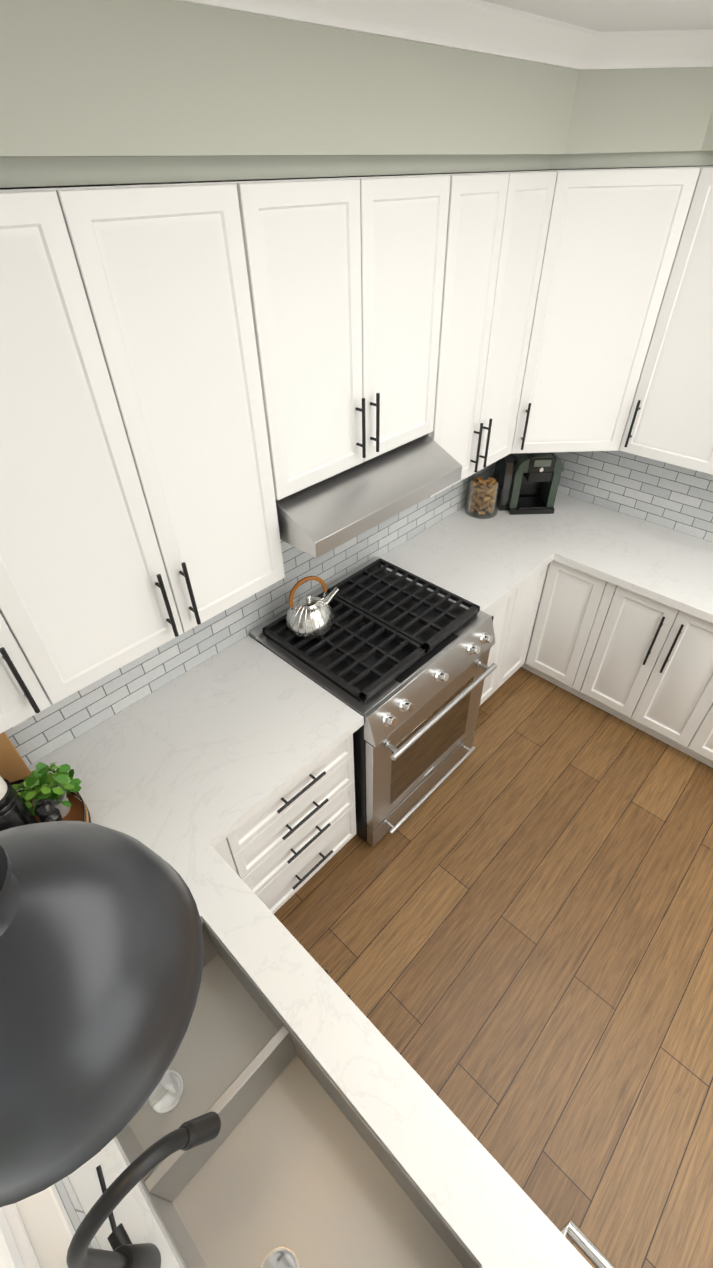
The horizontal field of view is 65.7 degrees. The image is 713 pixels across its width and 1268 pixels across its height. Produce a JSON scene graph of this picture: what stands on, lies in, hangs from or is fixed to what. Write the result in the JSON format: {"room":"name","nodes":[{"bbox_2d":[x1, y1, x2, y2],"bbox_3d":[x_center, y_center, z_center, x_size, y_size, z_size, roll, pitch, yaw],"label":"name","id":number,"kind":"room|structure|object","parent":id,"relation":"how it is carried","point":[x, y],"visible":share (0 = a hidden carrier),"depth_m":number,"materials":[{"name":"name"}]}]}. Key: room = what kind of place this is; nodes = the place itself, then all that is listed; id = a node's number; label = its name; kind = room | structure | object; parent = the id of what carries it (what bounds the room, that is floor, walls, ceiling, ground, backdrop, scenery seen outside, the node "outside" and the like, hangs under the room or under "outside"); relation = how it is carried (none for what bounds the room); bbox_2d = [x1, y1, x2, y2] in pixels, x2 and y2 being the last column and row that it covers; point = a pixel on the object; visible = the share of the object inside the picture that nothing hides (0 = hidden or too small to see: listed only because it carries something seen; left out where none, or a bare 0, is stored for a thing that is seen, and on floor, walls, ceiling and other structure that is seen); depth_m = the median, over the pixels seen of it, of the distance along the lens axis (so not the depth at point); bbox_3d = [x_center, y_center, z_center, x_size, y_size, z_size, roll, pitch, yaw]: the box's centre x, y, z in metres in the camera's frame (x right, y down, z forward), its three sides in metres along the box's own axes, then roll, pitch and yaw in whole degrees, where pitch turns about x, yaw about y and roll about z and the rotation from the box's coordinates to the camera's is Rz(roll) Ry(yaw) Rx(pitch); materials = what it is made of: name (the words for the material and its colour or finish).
{"room":"kitchen","nodes":[
{"label":"kitchen","id":0,"kind":"room"},
{"bbox_2d":[274,667,712,1267],"bbox_3d":[1.819,1.734,1.732,5.740,0.100,3.640,31,50,33],"label":"floor","id":1,"kind":"structure","parent":0,"point":[504,935],"depth_m":2.22,"materials":[{"name":"brown wood"}]},
{"bbox_2d":[214,734,355,913],"bbox_3d":[-0.470,0.681,2.301,0.644,0.868,0.679,31,50,33],"label":"base cabinet","id":2,"kind":"object","parent":1,"relation":"on","point":[277,850],"depth_m":2.09,"materials":[{"name":"white wood"}]},
{"bbox_2d":[17,745,144,844],"bbox_3d":[-0.903,0.652,1.641,0.710,0.040,0.360,31,50,33],"label":"countertop","id":3,"kind":"structure","parent":2,"relation":"on","point":[102,812],"depth_m":1.76,"materials":[{"name":"white stone"}]},
{"bbox_2d":[0,732,30,781],"bbox_3d":[-1.168,0.364,1.649,0.062,0.400,0.231,31,50,33],"label":"cutting boards","id":4,"kind":"object","parent":3,"relation":"on","point":[13,766],"visible":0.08,"depth_m":1.74,"materials":[{"name":"brown wood"}]},
{"bbox_2d":[0,762,90,830],"bbox_3d":[-0.988,0.470,1.506,0.405,0.413,0.424,31,50,33],"label":"decorative tray","id":5,"kind":"object","parent":3,"relation":"on","point":[43,795],"visible":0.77,"depth_m":1.62,"materials":[{"name":"brown wood"}]},
{"bbox_2d":[107,635,363,841],"bbox_3d":[-0.430,0.328,2.013,0.710,0.040,0.645,31,50,33],"label":"countertop","id":6,"kind":"structure","parent":2,"relation":"on","point":[187,772],"depth_m":1.97,"materials":[{"name":"white stone"}]},
{"bbox_2d":[65,720,592,1267],"bbox_3d":[-0.058,1.132,1.044,2.990,0.040,0.604,31,50,33],"label":"countertop","id":7,"kind":"structure","parent":2,"relation":"on","point":[499,1225],"depth_m":1.22,"materials":[{"name":"white stone"}]},
{"bbox_2d":[66,1111,220,1267],"bbox_3d":[-0.366,0.904,0.947,0.185,0.445,0.255,31,50,33],"label":"faucet","id":8,"kind":"object","parent":7,"relation":"on","point":[184,1136],"visible":1,"depth_m":0.82,"materials":[{"name":"black metal"}]},
{"bbox_2d":[116,922,478,1267],"bbox_3d":[-0.223,1.149,1.228,0.908,0.214,0.398,31,50,33],"label":"sink","id":9,"kind":"object","parent":7,"relation":"in","point":[293,1164],"visible":0.71,"depth_m":1.27,"materials":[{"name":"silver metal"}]},
{"bbox_2d":[249,557,496,845],"bbox_3d":[0.111,0.314,2.648,0.786,0.961,0.802,31,50,33],"label":"range","id":10,"kind":"object","parent":1,"relation":"on","point":[396,657],"visible":0.88,"depth_m":2.34,"materials":[{"name":"silver metal"}]},
{"bbox_2d":[286,576,339,638],"bbox_3d":[-0.182,-0.141,2.263,0.206,0.240,0.242,31,50,33],"label":"kettle","id":11,"kind":"object","parent":10,"relation":"on","point":[309,616],"visible":1,"depth_m":2.24,"materials":[{"name":"silver metal"}]},
{"bbox_2d":[480,586,521,704],"bbox_3d":[0.458,0.028,3.050,0.608,0.868,0.372,31,50,33],"label":"base cabinet","id":12,"kind":"object","parent":1,"relation":"on","point":[503,614],"depth_m":2.90,"materials":[{"name":"white wood"}]},
{"bbox_2d":[379,512,556,612],"bbox_3d":[0.552,-0.378,2.823,0.640,0.040,0.646,31,50,33],"label":"countertop","id":13,"kind":"structure","parent":12,"relation":"on","point":[478,562],"depth_m":2.80,"materials":[{"name":"white stone"}]},
{"bbox_2d":[502,563,549,683],"bbox_3d":[0.701,-0.138,3.241,0.608,0.868,0.330,31,50,33],"label":"base cabinet","id":14,"kind":"object","parent":1,"relation":"on","point":[530,600],"depth_m":3.06,"materials":[{"name":"white wood"}]},
{"bbox_2d":[526,560,601,689],"bbox_3d":[1.361,-0.141,3.225,0.352,0.868,0.608,31,50,33],"label":"base cabinet","id":15,"kind":"object","parent":1,"relation":"on","point":[570,596],"depth_m":3.03,"materials":[{"name":"white wood"}]},
{"bbox_2d":[560,1218,615,1267],"bbox_3d":[0.404,1.718,1.040,0.592,0.866,0.624,31,50,33],"label":"dishwasher","id":16,"kind":"object","parent":1,"relation":"on","point":[584,1243],"visible":0.31,"depth_m":1.07,"materials":[{"name":"silver metal"}]},
{"bbox_2d":[566,580,712,751],"bbox_3d":[1.685,0.054,2.982,0.638,0.868,0.608,31,50,33],"label":"base cabinet","id":17,"kind":"object","parent":1,"relation":"on","point":[641,662],"depth_m":2.79,"materials":[{"name":"white wood"}]},
{"bbox_2d":[456,492,712,622],"bbox_3d":[1.847,-0.174,2.541,2.990,0.040,0.649,31,50,33],"label":"countertop","id":18,"kind":"structure","parent":17,"relation":"on","point":[667,566],"depth_m":2.83,"materials":[{"name":"white stone"}]},
{"bbox_2d":[464,470,502,518],"bbox_3d":[0.714,-0.785,3.111,0.190,0.205,0.190,31,50,33],"label":"jar","id":19,"kind":"object","parent":18,"relation":"on","point":[478,502],"visible":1,"depth_m":3.08,"materials":[{"name":"clear glass"}]},
{"bbox_2d":[494,452,563,514],"bbox_3d":[0.965,-0.906,3.142,0.299,0.340,0.321,-2,40,0],"label":"coffee maker","id":20,"kind":"object","parent":18,"relation":"on","point":[530,483],"visible":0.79,"depth_m":3.09,"materials":[{"name":"black plastic"}]},
{"bbox_2d":[682,696,712,767],"bbox_3d":[2.128,0.321,2.651,0.590,0.868,0.608,31,50,33],"label":"base cabinet","id":21,"kind":"object","parent":1,"relation":"on","point":[699,746],"depth_m":2.78,"materials":[{"name":"white wood"}]},
{"bbox_2d":[482,0,712,31],"bbox_3d":[1.764,-0.440,-0.094,5.740,0.100,3.640,31,50,33],"label":"ceiling","id":22,"kind":"structure","parent":0,"point":[624,15],"depth_m":1.50,"materials":[{"name":"white paint"}]},
{"bbox_2d":[0,821,203,1206],"bbox_3d":[-0.277,-0.018,0.205,0.270,0.848,0.270,31,50,33],"label":"pendant lamp","id":23,"kind":"object","parent":22,"relation":"hanging from","point":[101,950],"visible":1,"depth_m":0.39,"materials":[{"name":"grey metal"}]},
{"bbox_2d":[0,0,712,187],"bbox_3d":[0.830,-0.842,0.743,2.900,0.324,3.400,31,50,33],"label":"wall","id":24,"kind":"structure","parent":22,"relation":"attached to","point":[96,92],"depth_m":1.20,"materials":[{"name":"grey paint"}]},
{"bbox_2d":[175,0,712,69],"bbox_3d":[1.898,-0.292,-0.137,5.132,0.076,3.400,31,50,33],"label":"crown molding","id":25,"kind":"structure","parent":22,"relation":"attached to","point":[483,27],"depth_m":1.46,"materials":[{"name":"white paint"}]},
{"bbox_3d":[-0.236,-0.574,2.334,0.120,2.740,3.640,31,50,33],"label":"wall","id":26,"kind":"structure","parent":0,"visible":0},
{"bbox_2d":[0,598,56,733],"bbox_3d":[-1.083,-0.175,1.074,0.338,1.042,0.455,31,50,33],"label":"upper cabinet","id":27,"kind":"object","parent":26,"relation":"attached to","point":[25,692],"depth_m":1.35,"materials":[{"name":"white wood"}]},
{"bbox_2d":[0,180,284,701],"bbox_3d":[-0.649,-0.473,1.416,0.338,1.042,0.801,31,50,33],"label":"upper cabinet","id":28,"kind":"object","parent":26,"relation":"attached to","point":[198,380],"depth_m":1.27,"materials":[{"name":"white wood"}]},
{"bbox_2d":[4,462,495,765],"bbox_3d":[-0.186,-0.412,2.411,0.010,0.650,3.400,31,50,33],"label":"tile backsplash","id":29,"kind":"structure","parent":26,"relation":"attached to","point":[46,731],"depth_m":2.23,"materials":[{"name":"tile"}]},
{"bbox_2d":[248,172,459,497],"bbox_3d":[-0.103,-0.956,1.757,0.338,0.763,0.784,31,50,33],"label":"upper cabinet","id":30,"kind":"object","parent":26,"relation":"attached to","point":[355,272],"depth_m":1.62,"materials":[{"name":"white wood"}]},
{"bbox_2d":[276,434,461,557],"bbox_3d":[-0.036,-0.575,2.015,0.484,0.150,0.764,31,50,33],"label":"range hood","id":31,"kind":"object","parent":30,"relation":"attached to","point":[319,519],"visible":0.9,"depth_m":1.86,"materials":[{"name":"silver metal"}]},
{"bbox_2d":[428,169,559,497],"bbox_3d":[0.392,-1.187,2.233,0.338,1.042,0.638,31,50,33],"label":"upper cabinet","id":32,"kind":"object","parent":26,"relation":"attached to","point":[504,218],"depth_m":2.07,"materials":[{"name":"white wood"}]},
{"bbox_2d":[512,166,703,452],"bbox_3d":[0.989,-1.276,2.321,0.376,1.037,0.376,31,50,33],"label":"upper cabinet","id":33,"kind":"object","parent":26,"relation":"attached to","point":[615,237],"depth_m":2.24,"materials":[{"name":"white wood"}]},
{"bbox_2d":[620,166,712,474],"bbox_3d":[1.519,-1.264,2.291,0.438,1.042,0.338,31,50,33],"label":"upper cabinet","id":34,"kind":"object","parent":26,"relation":"attached to","point":[671,422],"depth_m":2.32,"materials":[{"name":"white wood"}]},
{"bbox_3d":[0.573,1.482,-0.138,5.500,2.740,0.120,31,50,33],"label":"wall","id":35,"kind":"structure","parent":0,"visible":0},
{"bbox_2d":[15,1184,74,1267],"bbox_3d":[-0.444,0.483,0.329,1.490,1.410,0.168,31,50,33],"label":"window","id":36,"kind":"structure","parent":35,"relation":"in","point":[49,1229],"depth_m":0.84,"materials":[{"name":"white"}]},
{"bbox_2d":[0,1203,39,1267],"bbox_3d":[-0.434,0.491,0.349,1.244,1.234,0.081,31,50,33],"label":"window shutters","id":37,"kind":"object","parent":36,"relation":"attached to","point":[16,1249],"depth_m":0.81,"materials":[{"name":"white wood"}]},
{"bbox_2d":[54,1176,100,1248],"bbox_3d":[-0.203,1.144,0.674,3.190,0.504,0.010,31,50,33],"label":"tile backsplash","id":38,"kind":"structure","parent":35,"relation":"attached to","point":[70,1201],"depth_m":1.02,"materials":[{"name":"tile"}]},
{"bbox_3d":[3.009,-0.188,1.776,5.500,2.740,0.120,31,50,33],"label":"wall","id":39,"kind":"structure","parent":0,"visible":0},
{"bbox_2d":[555,450,712,541],"bbox_3d":[2.143,-0.465,2.518,3.190,0.504,0.010,31,50,33],"label":"tile backsplash","id":40,"kind":"structure","parent":39,"relation":"attached to","point":[672,496],"depth_m":2.98,"materials":[{"name":"tile"}]}
]}

